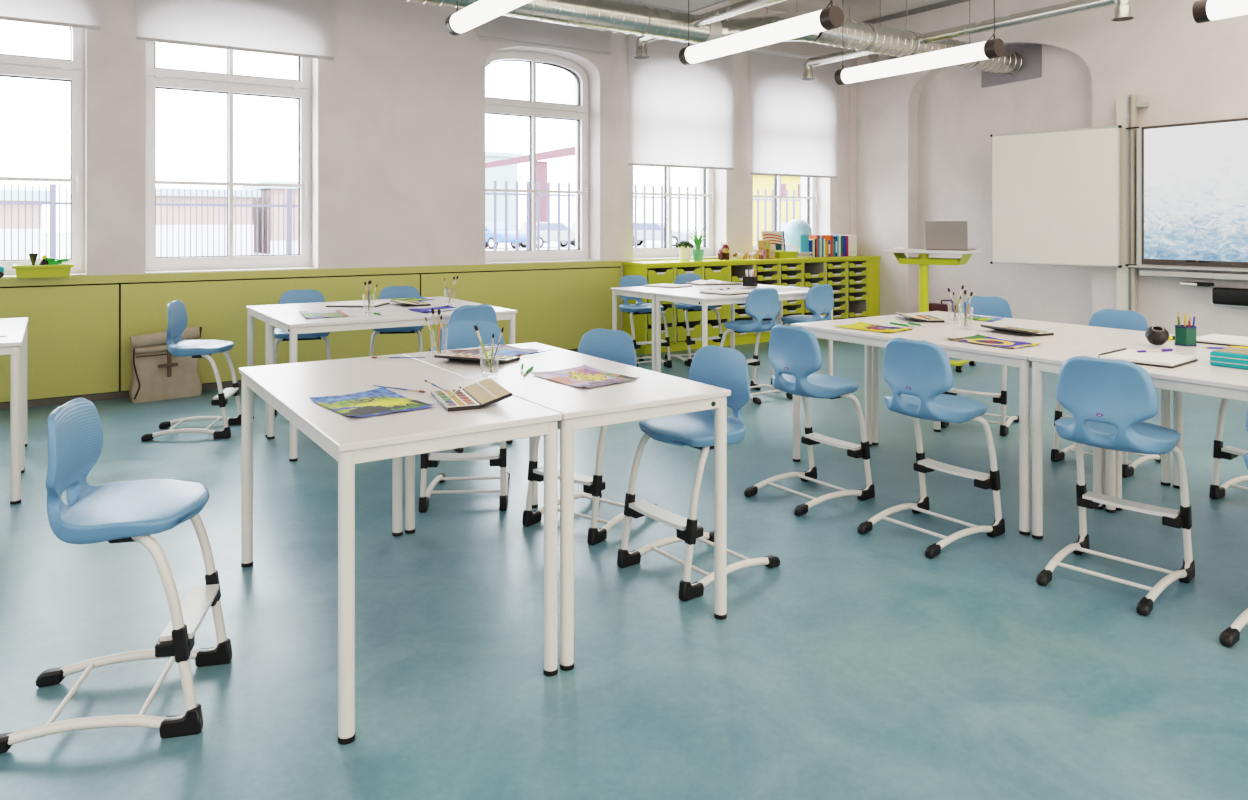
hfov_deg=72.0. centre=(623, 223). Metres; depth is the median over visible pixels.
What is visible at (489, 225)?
parked car
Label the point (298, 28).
roller blind
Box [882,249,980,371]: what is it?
lectern
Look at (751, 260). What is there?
countertop
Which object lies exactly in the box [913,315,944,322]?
tray
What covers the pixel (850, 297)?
tray
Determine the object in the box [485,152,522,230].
building
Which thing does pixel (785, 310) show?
tray
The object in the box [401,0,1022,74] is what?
ventilation duct
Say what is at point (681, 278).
chair
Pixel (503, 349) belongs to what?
painting
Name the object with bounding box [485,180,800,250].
fence
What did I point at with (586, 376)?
painting
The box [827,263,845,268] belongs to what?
tray
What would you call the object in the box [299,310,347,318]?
painting
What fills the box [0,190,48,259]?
building
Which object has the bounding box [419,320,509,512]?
chair
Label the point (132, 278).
trim
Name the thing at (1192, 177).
display
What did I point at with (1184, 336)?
pencil cup
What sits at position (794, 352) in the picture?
chair
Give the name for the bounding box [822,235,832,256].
book
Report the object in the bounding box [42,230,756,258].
ground
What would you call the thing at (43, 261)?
toy figure
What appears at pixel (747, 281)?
pen cup
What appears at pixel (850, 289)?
tray
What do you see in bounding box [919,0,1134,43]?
pipe
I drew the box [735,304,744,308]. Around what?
tray
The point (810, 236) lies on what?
book
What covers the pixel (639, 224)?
parked car
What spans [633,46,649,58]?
outlet
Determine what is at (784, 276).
tray
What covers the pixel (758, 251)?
block
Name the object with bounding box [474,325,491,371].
brush
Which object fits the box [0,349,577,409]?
baseboard
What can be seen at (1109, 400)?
chair
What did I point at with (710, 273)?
tray
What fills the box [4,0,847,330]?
wall
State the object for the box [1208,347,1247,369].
pencil case
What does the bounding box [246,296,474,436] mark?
table
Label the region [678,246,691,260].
pot
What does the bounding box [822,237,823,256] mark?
book
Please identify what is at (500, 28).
roller blind
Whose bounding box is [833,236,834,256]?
book
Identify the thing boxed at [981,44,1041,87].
wall plate
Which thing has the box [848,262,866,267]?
tray
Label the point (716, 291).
notebook
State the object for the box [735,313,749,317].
tray
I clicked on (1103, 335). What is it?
table
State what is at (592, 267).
trim
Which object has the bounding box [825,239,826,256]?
book
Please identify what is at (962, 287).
brush
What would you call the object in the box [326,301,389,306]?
pad
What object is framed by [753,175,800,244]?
building
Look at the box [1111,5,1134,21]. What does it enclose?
spotlight
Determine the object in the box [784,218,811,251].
globe
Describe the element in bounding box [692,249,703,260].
pot
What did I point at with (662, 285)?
notebook
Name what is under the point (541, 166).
canopy
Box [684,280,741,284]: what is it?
open book
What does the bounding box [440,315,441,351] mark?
brush
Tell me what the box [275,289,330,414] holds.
chair
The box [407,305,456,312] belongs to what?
painting
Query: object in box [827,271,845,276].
tray
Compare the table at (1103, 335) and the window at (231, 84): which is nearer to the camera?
the table at (1103, 335)
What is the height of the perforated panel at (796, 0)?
0.462 m
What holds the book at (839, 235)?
on the countertop
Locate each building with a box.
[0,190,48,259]
[156,188,260,256]
[242,181,297,253]
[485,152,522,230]
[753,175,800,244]
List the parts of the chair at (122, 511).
runner leg, seat mount, runner leg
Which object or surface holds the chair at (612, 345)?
on the floor
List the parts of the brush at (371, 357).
handle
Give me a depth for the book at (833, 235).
10.44 m
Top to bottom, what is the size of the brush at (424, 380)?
0.024 m
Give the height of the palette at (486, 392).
0.042 m
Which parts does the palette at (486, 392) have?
lid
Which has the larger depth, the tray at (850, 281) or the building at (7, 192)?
the building at (7, 192)
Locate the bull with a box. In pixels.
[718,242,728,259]
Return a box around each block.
[754,249,765,258]
[758,240,769,249]
[766,249,774,258]
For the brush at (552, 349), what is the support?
on the table at (654, 394)
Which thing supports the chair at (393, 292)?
on the floor
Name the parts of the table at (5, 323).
leg, leg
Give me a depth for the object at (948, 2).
10.10 m
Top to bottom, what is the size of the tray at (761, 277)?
0.060 m
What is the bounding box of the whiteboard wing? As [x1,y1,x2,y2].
[990,125,1121,267]
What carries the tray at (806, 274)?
on the base cabinet at (848, 279)
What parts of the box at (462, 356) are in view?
lid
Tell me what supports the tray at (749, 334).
on the base cabinet at (771, 273)
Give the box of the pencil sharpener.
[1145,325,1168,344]
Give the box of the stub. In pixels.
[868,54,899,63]
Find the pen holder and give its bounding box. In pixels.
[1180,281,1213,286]
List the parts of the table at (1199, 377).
leg, leg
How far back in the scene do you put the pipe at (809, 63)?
9.20 m
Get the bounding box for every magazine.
[739,287,800,291]
[773,286,809,289]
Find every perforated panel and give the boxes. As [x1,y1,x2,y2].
[611,0,728,13]
[796,0,880,48]
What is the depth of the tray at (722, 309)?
9.18 m
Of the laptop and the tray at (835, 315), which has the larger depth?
the tray at (835, 315)
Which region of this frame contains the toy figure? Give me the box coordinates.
[39,255,48,264]
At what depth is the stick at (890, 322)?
4.67 m
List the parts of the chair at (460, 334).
runner leg, runner leg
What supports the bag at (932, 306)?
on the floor
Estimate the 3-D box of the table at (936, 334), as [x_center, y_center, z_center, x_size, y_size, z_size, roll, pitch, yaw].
[1.574,0.934,4.368,0.643,0.760,1.395,0,0,-34]
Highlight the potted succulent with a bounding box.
[675,240,694,260]
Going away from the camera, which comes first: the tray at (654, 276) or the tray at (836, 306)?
the tray at (654, 276)
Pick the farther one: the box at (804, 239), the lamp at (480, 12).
the box at (804, 239)
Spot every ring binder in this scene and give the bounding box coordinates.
[848,235,852,255]
[853,235,856,255]
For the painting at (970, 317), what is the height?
0.011 m
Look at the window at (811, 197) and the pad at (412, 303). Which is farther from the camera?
the window at (811, 197)
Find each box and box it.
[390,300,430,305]
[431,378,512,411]
[434,353,519,363]
[800,235,808,251]
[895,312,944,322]
[980,325,1053,335]
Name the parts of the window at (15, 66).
handle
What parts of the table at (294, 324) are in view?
leg, leg, leg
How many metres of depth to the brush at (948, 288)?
4.80 m
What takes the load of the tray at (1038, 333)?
on the box at (1006, 329)
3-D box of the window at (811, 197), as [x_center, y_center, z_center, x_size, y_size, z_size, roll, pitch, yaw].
[1.953,-0.687,10.484,1.322,2.139,0.297,0,0,-34]
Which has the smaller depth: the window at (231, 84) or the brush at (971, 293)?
the brush at (971, 293)
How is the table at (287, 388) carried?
on the floor
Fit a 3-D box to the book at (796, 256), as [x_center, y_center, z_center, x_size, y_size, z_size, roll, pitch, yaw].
[2.082,0.385,10.180,0.240,0.022,0.172,0,0,-34]
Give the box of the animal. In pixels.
[748,251,756,258]
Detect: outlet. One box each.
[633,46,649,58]
[800,70,815,80]
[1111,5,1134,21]
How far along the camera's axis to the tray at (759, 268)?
9.57 m
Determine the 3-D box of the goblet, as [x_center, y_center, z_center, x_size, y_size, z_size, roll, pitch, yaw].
[-4.182,0.290,6.082,0.060,0.165,0.060,0,0,-34]
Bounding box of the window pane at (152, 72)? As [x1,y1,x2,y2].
[145,41,308,88]
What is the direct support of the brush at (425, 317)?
in the drinking glass
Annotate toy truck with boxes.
[0,266,3,277]
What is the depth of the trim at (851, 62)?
10.88 m
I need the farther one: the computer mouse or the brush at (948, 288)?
the computer mouse
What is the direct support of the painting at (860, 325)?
on the table at (936, 334)
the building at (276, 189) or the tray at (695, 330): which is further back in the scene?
the building at (276, 189)
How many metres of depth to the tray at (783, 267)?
9.78 m
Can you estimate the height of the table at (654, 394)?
0.760 m
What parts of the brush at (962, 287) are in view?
handle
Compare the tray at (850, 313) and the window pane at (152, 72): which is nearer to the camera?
the window pane at (152, 72)
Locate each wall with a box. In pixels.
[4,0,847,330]
[856,0,1247,336]
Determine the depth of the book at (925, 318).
4.88 m
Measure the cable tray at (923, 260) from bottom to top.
0.102 m
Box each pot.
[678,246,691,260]
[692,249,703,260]
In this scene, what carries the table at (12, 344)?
on the floor
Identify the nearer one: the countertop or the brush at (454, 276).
the brush at (454, 276)
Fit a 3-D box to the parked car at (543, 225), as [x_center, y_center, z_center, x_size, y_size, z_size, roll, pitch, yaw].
[-4.159,0.609,48.873,4.282,1.449,1.820,0,0,-36]
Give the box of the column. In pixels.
[1116,94,1148,311]
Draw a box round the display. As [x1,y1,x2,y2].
[1125,117,1247,280]
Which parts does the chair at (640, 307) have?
runner leg, seat mount, runner leg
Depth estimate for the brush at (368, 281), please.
5.40 m
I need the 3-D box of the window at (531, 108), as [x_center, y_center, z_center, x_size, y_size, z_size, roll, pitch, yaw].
[-0.863,-0.687,8.611,1.320,2.139,0.297,0,0,-34]
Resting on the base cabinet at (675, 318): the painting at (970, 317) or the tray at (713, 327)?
the tray at (713, 327)
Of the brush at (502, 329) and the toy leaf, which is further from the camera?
the toy leaf
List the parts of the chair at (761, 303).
runner leg, runner leg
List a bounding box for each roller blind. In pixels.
[0,0,99,29]
[136,0,333,59]
[479,15,610,54]
[629,34,733,169]
[747,47,838,177]
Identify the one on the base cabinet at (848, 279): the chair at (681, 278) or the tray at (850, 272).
the tray at (850, 272)
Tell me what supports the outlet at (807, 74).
attached to the pipe at (809, 63)
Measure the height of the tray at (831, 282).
0.060 m
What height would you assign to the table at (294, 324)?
0.760 m
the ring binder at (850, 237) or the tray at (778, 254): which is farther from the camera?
the ring binder at (850, 237)
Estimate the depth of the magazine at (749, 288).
7.25 m
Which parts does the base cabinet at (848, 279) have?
runner rail, runner rail, runner rail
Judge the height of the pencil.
0.008 m
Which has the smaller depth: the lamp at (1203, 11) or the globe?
the lamp at (1203, 11)
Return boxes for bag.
[129,326,201,402]
[929,300,961,312]
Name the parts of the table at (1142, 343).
leg, leg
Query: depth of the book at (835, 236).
10.41 m
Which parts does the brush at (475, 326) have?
handle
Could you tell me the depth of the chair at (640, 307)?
7.90 m
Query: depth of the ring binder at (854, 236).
10.60 m
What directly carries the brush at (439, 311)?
in the drinking glass
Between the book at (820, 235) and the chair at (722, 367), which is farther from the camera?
the book at (820, 235)
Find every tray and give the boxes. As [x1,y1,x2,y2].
[12,263,73,277]
[405,301,430,305]
[431,389,480,411]
[647,269,672,283]
[647,299,672,303]
[647,308,672,324]
[647,327,672,341]
[677,268,700,276]
[677,309,700,321]
[677,325,700,341]
[704,267,727,280]
[708,304,727,319]
[708,322,727,336]
[731,276,742,281]
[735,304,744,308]
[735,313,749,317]
[735,332,752,336]
[757,266,777,271]
[757,274,777,280]
[775,251,797,257]
[781,265,801,270]
[781,273,801,279]
[781,282,801,286]
[783,299,801,305]
[783,308,801,313]
[804,272,824,277]
[804,281,824,286]
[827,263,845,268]
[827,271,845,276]
[827,280,845,285]
[833,288,845,293]
[833,304,845,309]
[833,313,845,318]
[834,296,845,301]
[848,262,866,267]
[848,270,866,275]
[848,279,866,283]
[848,287,866,292]
[848,295,866,300]
[848,311,866,316]
[893,253,971,265]
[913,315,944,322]
[998,326,1053,335]
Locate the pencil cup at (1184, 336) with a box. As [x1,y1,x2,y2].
[1174,325,1196,345]
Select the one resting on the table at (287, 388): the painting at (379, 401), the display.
the painting at (379, 401)
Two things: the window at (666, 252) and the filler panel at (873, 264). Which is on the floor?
the filler panel at (873, 264)
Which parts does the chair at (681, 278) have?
runner leg, seat mount, runner leg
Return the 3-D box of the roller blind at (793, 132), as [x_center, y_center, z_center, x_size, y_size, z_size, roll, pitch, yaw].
[2.052,-1.313,10.325,1.476,1.487,0.060,0,0,-34]
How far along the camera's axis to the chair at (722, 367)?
3.26 m
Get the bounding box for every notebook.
[645,283,692,287]
[699,289,750,294]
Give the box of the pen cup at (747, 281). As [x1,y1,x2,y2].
[743,276,757,285]
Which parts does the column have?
guide rail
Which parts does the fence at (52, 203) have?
post, rail, post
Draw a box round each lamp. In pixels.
[445,0,532,35]
[679,0,843,65]
[834,0,1004,84]
[1192,0,1247,22]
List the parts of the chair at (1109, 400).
runner leg, runner leg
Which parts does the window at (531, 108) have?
sash, handle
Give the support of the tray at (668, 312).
on the base cabinet at (675, 318)
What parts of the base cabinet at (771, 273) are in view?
runner rail, runner rail, runner rail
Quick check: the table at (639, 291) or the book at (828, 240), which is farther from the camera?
the book at (828, 240)
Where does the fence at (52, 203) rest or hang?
on the ground
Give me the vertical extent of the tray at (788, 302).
0.060 m
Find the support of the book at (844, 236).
on the countertop
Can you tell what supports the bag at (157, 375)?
on the floor
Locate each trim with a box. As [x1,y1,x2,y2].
[0,261,620,286]
[0,267,620,402]
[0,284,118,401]
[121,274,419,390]
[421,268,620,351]
[848,49,855,234]
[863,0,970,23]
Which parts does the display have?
rail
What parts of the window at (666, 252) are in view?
handle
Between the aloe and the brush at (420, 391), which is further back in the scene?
the aloe
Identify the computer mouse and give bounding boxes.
[894,246,904,249]
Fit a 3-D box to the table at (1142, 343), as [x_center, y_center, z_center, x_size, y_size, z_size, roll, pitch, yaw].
[2.888,0.934,3.560,0.643,0.760,1.395,0,0,-34]
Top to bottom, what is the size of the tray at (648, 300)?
0.156 m
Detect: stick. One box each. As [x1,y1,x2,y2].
[522,366,533,375]
[890,322,914,326]
[908,322,925,325]
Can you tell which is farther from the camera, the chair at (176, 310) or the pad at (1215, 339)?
the chair at (176, 310)
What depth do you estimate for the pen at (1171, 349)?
3.60 m
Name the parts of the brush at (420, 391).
handle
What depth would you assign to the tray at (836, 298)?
10.22 m
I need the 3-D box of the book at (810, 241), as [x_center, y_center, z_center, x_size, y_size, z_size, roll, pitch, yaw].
[2.180,0.293,10.251,0.033,0.205,0.162,0,0,-34]
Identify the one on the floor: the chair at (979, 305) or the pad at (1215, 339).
the chair at (979, 305)
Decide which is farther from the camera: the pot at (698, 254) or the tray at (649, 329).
the pot at (698, 254)
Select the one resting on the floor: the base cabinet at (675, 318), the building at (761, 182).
the base cabinet at (675, 318)
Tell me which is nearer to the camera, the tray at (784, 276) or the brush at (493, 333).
the brush at (493, 333)
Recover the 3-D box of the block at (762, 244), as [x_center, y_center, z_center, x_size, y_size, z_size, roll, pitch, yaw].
[1.610,0.238,9.859,0.105,0.105,0.109,0,0,-31]
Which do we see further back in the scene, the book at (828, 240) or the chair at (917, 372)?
the book at (828, 240)
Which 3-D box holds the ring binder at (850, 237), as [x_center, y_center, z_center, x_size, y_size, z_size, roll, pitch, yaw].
[2.731,0.265,10.642,0.072,0.262,0.201,0,0,-34]
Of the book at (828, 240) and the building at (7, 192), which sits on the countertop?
the book at (828, 240)
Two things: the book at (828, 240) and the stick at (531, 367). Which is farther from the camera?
the book at (828, 240)
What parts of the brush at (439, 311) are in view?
handle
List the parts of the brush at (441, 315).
handle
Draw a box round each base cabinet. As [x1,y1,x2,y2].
[623,264,728,353]
[729,261,802,345]
[803,259,867,319]
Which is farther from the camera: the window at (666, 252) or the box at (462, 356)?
the window at (666, 252)
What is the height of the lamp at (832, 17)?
1.319 m
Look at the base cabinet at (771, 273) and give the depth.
9.67 m
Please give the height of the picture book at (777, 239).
0.238 m
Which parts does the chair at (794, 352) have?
runner leg, runner leg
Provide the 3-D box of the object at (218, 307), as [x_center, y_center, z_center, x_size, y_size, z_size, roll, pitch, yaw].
[-2.819,0.856,7.117,2.334,0.805,0.015,0,0,-34]
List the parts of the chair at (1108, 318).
runner leg, runner leg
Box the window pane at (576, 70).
[485,52,587,111]
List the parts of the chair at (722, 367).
runner leg, seat mount, runner leg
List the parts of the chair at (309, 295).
runner leg, seat mount, runner leg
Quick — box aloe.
[689,224,708,260]
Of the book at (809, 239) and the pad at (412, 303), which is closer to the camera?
the pad at (412, 303)
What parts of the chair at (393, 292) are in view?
runner leg, seat mount, runner leg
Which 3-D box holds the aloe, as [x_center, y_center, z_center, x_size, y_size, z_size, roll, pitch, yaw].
[0.810,0.188,9.326,0.232,0.416,0.215,0,0,7]
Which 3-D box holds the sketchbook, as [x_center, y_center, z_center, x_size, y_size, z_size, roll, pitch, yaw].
[2.124,0.542,3.487,0.288,0.025,0.273,0,0,-40]
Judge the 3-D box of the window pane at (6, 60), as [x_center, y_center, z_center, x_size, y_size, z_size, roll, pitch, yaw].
[-4.657,-1.444,6.217,1.245,0.544,0.084,0,0,-34]
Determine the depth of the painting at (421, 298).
6.29 m
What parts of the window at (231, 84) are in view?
handle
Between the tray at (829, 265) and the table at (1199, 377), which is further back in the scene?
the tray at (829, 265)
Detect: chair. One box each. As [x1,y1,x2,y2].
[0,398,231,752]
[141,300,240,440]
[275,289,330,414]
[370,286,423,355]
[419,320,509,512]
[428,304,512,452]
[522,328,657,544]
[617,345,779,601]
[619,275,671,367]
[665,273,723,365]
[720,288,792,403]
[744,324,874,515]
[771,284,833,384]
[858,338,1004,558]
[941,296,1018,435]
[1036,356,1194,615]
[1051,309,1160,477]
[1209,398,1247,499]
[1219,407,1247,647]
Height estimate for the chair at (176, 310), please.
0.833 m
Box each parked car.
[486,222,525,248]
[519,222,574,247]
[570,223,574,244]
[633,222,692,246]
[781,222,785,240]
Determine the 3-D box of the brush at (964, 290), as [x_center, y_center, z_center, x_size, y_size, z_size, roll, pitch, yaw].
[1.800,0.445,4.532,0.013,0.192,0.013,0,0,-34]
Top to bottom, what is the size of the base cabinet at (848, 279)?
0.886 m
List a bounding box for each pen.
[1136,348,1172,352]
[1186,260,1207,261]
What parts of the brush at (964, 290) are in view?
handle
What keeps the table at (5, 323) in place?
on the floor
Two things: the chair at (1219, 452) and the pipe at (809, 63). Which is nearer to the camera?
the chair at (1219, 452)
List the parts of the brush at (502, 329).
handle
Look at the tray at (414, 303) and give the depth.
5.83 m
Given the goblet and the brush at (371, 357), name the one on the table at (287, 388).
the brush at (371, 357)
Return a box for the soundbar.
[1212,287,1247,307]
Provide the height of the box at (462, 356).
0.032 m
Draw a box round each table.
[0,317,28,468]
[0,328,25,503]
[239,354,561,744]
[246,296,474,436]
[266,303,516,461]
[403,342,730,670]
[611,282,777,371]
[654,286,834,375]
[790,317,1105,534]
[872,311,1172,506]
[1028,344,1247,539]
[1110,334,1226,510]
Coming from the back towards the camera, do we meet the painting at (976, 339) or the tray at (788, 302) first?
the tray at (788, 302)
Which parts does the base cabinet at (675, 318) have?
runner rail, runner rail, runner rail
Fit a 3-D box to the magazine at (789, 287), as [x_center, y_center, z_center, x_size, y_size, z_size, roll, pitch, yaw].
[1.483,0.550,7.387,0.200,0.007,0.340,0,0,-43]
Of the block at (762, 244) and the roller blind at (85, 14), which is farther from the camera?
the block at (762, 244)
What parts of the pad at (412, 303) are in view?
lid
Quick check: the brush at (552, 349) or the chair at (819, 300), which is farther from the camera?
the chair at (819, 300)
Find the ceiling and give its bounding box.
[727,0,946,21]
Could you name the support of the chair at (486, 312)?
on the floor
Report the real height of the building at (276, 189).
3.200 m
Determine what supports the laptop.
on the lectern
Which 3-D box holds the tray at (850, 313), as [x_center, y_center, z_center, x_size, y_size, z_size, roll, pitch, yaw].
[2.732,1.088,10.512,0.318,0.060,0.357,0,0,-34]
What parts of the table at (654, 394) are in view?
leg, leg, leg, leg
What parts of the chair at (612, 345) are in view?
runner leg, runner leg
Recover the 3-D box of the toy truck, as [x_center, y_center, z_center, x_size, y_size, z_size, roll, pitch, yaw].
[-4.390,0.334,5.979,0.120,0.085,0.086,0,0,-34]
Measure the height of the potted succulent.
0.221 m
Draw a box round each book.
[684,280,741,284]
[761,231,785,250]
[796,252,811,253]
[796,256,811,257]
[809,235,817,256]
[809,239,814,256]
[809,240,812,256]
[818,235,819,256]
[820,235,821,256]
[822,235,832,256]
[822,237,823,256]
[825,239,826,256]
[828,240,829,256]
[833,235,838,256]
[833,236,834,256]
[835,236,836,256]
[839,235,840,256]
[841,235,846,255]
[841,236,842,256]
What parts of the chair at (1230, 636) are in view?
runner leg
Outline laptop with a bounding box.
[925,221,975,250]
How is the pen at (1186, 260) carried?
on the display
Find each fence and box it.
[0,184,297,259]
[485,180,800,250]
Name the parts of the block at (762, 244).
panel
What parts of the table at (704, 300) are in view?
leg, leg, leg, leg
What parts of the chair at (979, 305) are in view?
runner leg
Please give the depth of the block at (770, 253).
9.83 m
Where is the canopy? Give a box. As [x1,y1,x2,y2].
[485,146,574,242]
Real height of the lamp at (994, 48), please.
1.319 m
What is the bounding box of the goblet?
[28,253,37,264]
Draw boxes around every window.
[0,27,85,277]
[145,41,317,273]
[485,50,599,263]
[633,167,717,259]
[753,176,816,252]
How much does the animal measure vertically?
0.089 m
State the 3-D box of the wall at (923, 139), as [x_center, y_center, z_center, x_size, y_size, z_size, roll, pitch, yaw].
[6.281,-0.611,6.338,0.480,3.850,11.400,0,0,-34]
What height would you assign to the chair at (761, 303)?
0.833 m
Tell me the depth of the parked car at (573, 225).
53.49 m
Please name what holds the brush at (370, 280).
in the drinking glass
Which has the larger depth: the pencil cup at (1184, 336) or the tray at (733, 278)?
the tray at (733, 278)
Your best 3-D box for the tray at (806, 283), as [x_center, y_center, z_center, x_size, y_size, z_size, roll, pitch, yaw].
[2.119,0.694,10.104,0.318,0.060,0.357,0,0,-34]
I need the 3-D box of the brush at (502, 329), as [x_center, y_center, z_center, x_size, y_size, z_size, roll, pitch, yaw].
[-0.464,0.459,3.129,0.051,0.166,0.008,0,0,-3]
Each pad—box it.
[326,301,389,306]
[1196,334,1247,346]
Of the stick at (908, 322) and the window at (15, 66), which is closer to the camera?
the stick at (908, 322)
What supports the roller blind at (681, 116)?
attached to the wall at (398, 110)
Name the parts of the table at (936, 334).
leg, leg, leg, leg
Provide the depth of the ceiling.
10.02 m
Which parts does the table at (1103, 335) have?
leg, leg, leg, leg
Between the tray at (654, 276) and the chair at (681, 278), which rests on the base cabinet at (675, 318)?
the tray at (654, 276)
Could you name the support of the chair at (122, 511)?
on the floor
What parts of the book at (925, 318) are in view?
lid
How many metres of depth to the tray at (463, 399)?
2.65 m
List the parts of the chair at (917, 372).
runner leg, runner leg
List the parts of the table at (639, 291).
leg, leg, leg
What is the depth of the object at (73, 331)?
6.28 m
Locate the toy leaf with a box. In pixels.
[45,257,68,264]
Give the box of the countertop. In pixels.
[622,255,880,266]
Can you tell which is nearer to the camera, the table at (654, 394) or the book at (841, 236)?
the table at (654, 394)
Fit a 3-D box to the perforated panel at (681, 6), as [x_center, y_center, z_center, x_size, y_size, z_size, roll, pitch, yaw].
[-0.213,-2.305,7.112,2.940,0.462,1.500,0,0,-34]
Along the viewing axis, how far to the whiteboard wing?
8.40 m
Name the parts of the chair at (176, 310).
runner leg, seat mount, runner leg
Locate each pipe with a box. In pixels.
[633,0,786,58]
[800,49,876,80]
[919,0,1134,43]
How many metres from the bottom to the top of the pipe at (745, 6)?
0.231 m
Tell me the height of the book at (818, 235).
0.262 m
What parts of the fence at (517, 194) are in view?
rail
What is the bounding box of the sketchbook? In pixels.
[1098,348,1197,367]
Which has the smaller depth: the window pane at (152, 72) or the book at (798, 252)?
the window pane at (152, 72)
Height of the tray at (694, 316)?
0.156 m
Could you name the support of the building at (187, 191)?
on the ground
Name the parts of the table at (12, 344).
leg, leg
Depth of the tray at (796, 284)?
9.81 m
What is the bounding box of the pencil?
[1202,347,1227,348]
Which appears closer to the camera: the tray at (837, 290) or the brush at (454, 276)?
the brush at (454, 276)
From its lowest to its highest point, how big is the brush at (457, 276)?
0.187 m
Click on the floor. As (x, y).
(855, 666)
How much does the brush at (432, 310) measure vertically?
0.188 m
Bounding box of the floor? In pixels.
[0,338,1247,799]
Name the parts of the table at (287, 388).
leg, leg, leg, leg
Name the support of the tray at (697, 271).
on the base cabinet at (675, 318)
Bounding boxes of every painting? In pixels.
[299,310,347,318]
[309,386,434,416]
[390,296,436,300]
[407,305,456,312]
[450,343,539,355]
[530,364,639,387]
[835,321,914,332]
[946,334,1040,347]
[963,315,1003,320]
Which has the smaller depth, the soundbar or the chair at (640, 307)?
the soundbar
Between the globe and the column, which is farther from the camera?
the globe
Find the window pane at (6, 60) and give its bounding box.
[0,27,81,69]
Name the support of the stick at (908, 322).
on the table at (936, 334)
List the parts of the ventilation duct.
hanger rod, hanger rod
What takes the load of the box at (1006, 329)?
on the table at (1103, 335)
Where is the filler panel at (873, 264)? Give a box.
[868,259,878,316]
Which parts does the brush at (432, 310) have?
handle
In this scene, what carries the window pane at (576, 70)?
on the window at (531, 108)
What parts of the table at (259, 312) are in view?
leg, leg, leg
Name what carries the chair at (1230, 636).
on the floor
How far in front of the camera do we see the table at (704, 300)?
6.84 m
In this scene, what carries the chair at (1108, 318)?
on the floor
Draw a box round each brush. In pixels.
[368,281,369,309]
[369,280,370,307]
[371,357,424,357]
[373,385,424,392]
[424,380,445,390]
[425,317,440,353]
[431,309,437,352]
[438,309,440,352]
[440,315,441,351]
[448,276,454,302]
[449,276,457,302]
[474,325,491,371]
[490,327,503,371]
[491,333,493,369]
[516,349,552,356]
[948,288,956,320]
[953,285,963,320]
[964,290,965,326]
[964,292,972,324]

